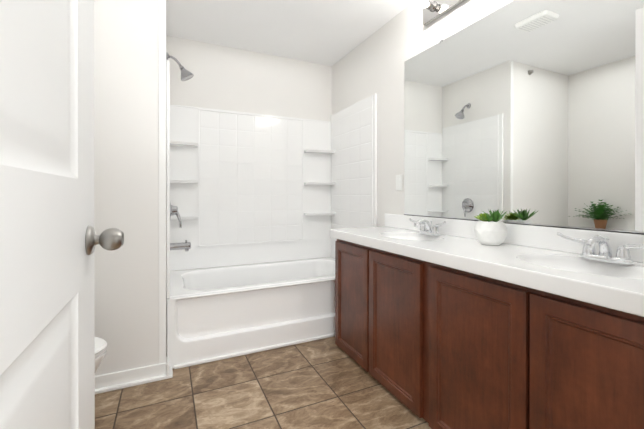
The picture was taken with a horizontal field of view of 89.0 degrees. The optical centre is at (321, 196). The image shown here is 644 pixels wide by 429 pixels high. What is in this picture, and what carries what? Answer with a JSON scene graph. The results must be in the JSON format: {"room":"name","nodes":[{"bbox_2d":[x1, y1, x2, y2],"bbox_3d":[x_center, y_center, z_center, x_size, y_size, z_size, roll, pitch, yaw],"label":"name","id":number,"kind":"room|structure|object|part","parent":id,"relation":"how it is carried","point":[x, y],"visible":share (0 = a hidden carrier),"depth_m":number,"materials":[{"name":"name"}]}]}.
{"room":"bathroom","nodes":[
{"label":"bathroom","id":0,"kind":"room"},
{"bbox_2d":[94,0,166,375],"bbox_3d":[-1.615,-0.142,2.111,1.106,2.420,0.895,0,0,-25],"label":"wall","id":1,"kind":"structure","parent":0,"point":[126,201],"depth_m":1.86,"materials":[{"name":"paint"}]},
{"bbox_2d":[95,357,172,393],"bbox_3d":[-1.329,1.028,1.753,0.964,0.093,0.063,0,0,-25],"label":"baseboard","id":2,"kind":"structure","parent":1,"relation":"attached to","point":[107,382],"depth_m":1.86,"materials":[{"name":"white paint"}]},
{"bbox_2d":[158,0,165,362],"bbox_3d":[-0.940,-0.185,1.931,0.040,2.332,0.006,0,0,-25],"label":"trim strip","id":3,"kind":"object","parent":1,"relation":"attached to","point":[162,154],"visible":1,"depth_m":1.93,"materials":[{"name":"white paint"}]},
{"bbox_2d":[166,35,331,270],"bbox_3d":[-0.719,-0.145,3.095,1.754,2.420,0.120,0,0,-25],"label":"wall","id":4,"kind":"structure","parent":0,"point":[232,79],"depth_m":3.04,"materials":[{"name":"paint"}]},
{"bbox_2d":[95,336,430,428],"bbox_3d":[-0.178,1.122,1.033,2.780,0.100,4.320,0,0,-25],"label":"floor","id":5,"kind":"structure","parent":0,"point":[326,383],"depth_m":1.74,"materials":[{"name":"tile"}]},
{"bbox_2d":[95,337,106,372],"bbox_3d":[-1.318,0.701,1.345,0.738,0.739,0.470,0,0,-25],"label":"toilet","id":6,"kind":"object","parent":5,"relation":"on","point":[100,348],"visible":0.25,"depth_m":1.46,"materials":[{"name":"white ceramic"}]},
{"bbox_3d":[-1.235,0.685,1.383,0.556,0.040,0.372,0,0,-25],"label":"seat","id":7,"kind":"part","parent":6,"relation":"part of","materials":[{"name":"white plastic"}]},
{"bbox_2d":[166,52,376,368],"bbox_3d":[-0.425,0.007,2.707,1.554,2.118,0.830,0,0,-25],"label":"bathtub","id":8,"kind":"object","parent":5,"relation":"on","point":[248,190],"visible":0.94,"depth_m":2.89,"materials":[{"name":"white plastic"}]},
{"bbox_2d":[335,238,643,428],"bbox_3d":[0.698,0.682,1.592,0.470,0.778,1.875,0,0,-25],"label":"bathroom vanity","id":9,"kind":"object","parent":5,"relation":"on","point":[443,323],"depth_m":1.25,"materials":[{"name":"brown wood"}]},
{"bbox_2d":[330,226,643,317],"bbox_3d":[0.686,0.264,1.585,0.496,0.057,1.915,0,0,-25],"label":"countertop","id":10,"kind":"structure","parent":9,"relation":"on","point":[616,284],"depth_m":1.23,"materials":[{"name":"white stone"}]},
{"bbox_2d":[474,209,507,244],"bbox_3d":[0.826,0.146,1.602,0.152,0.177,0.180,0,0,-25],"label":"succulent","id":11,"kind":"object","parent":10,"relation":"on","point":[490,230],"visible":1,"depth_m":1.56,"materials":[{"name":"white ceramic"}]},
{"bbox_2d":[474,220,507,244],"bbox_3d":[0.826,0.177,1.609,0.145,0.114,0.149,0,0,-25],"label":"pot","id":12,"kind":"object","parent":10,"relation":"on","point":[488,232],"depth_m":1.56,"materials":[{"name":"white ceramic"}]},
{"bbox_2d":[166,0,414,65],"bbox_3d":[-0.178,-1.398,1.025,2.780,0.100,4.320,0,0,-25],"label":"ceiling","id":13,"kind":"structure","parent":0,"point":[328,32],"depth_m":2.56,"materials":[{"name":"paint"}]},
{"bbox_2d":[332,0,643,257],"bbox_3d":[1.025,-0.140,1.597,0.120,2.420,4.320,0,0,-25],"label":"wall","id":14,"kind":"structure","parent":0,"point":[372,64],"depth_m":2.50,"materials":[{"name":"paint"}]},
{"bbox_2d":[396,175,401,189],"bbox_3d":[0.566,-0.102,2.414,0.008,0.114,0.070,0,0,-25],"label":"electrical outlet","id":15,"kind":"object","parent":14,"relation":"attached to","point":[398,182],"visible":1,"depth_m":2.41,"materials":[{"name":"white plastic"}]},
{"bbox_2d":[418,0,465,25],"bbox_3d":[0.843,-1.195,1.662,0.147,0.150,1.040,0,0,-25],"label":"sconce","id":16,"kind":"object","parent":14,"relation":"attached to","point":[433,10],"visible":1,"depth_m":2.03,"materials":[{"name":"silver metal"}]},
{"bbox_2d":[385,214,643,261],"bbox_3d":[0.902,0.184,1.687,0.020,0.100,1.915,0,0,-25],"label":"backsplash","id":17,"kind":"structure","parent":14,"relation":"attached to","point":[602,244],"depth_m":1.44,"materials":[{"name":"white stone"}]},
{"bbox_2d":[404,0,643,233],"bbox_3d":[0.937,-0.417,1.627,0.008,1.103,1.612,0,0,-25],"label":"mirror","id":18,"kind":"object","parent":14,"relation":"attached to","point":[522,112],"visible":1,"depth_m":1.54,"materials":[{"name":"clear glass"}]},
{"bbox_3d":[0.241,-0.135,0.143,2.540,2.420,0.120,0,0,-25],"label":"wall","id":19,"kind":"structure","parent":0,"visible":0},
{"bbox_2d":[0,0,94,428],"bbox_3d":[-0.356,0.052,0.373,0.035,2.020,0.755,0,0,-25],"label":"door","id":20,"kind":"structure","parent":19,"relation":"in","point":[47,358],"depth_m":0.44,"materials":[{"name":"paint"}]},
{"bbox_2d":[85,226,123,254],"bbox_3d":[-0.491,0.089,0.658,0.165,0.060,0.060,0,0,-25],"label":"door knob","id":21,"kind":"object","parent":20,"relation":"attached to","point":[110,239],"depth_m":0.67,"materials":[{"name":"silver metal"}]}
]}

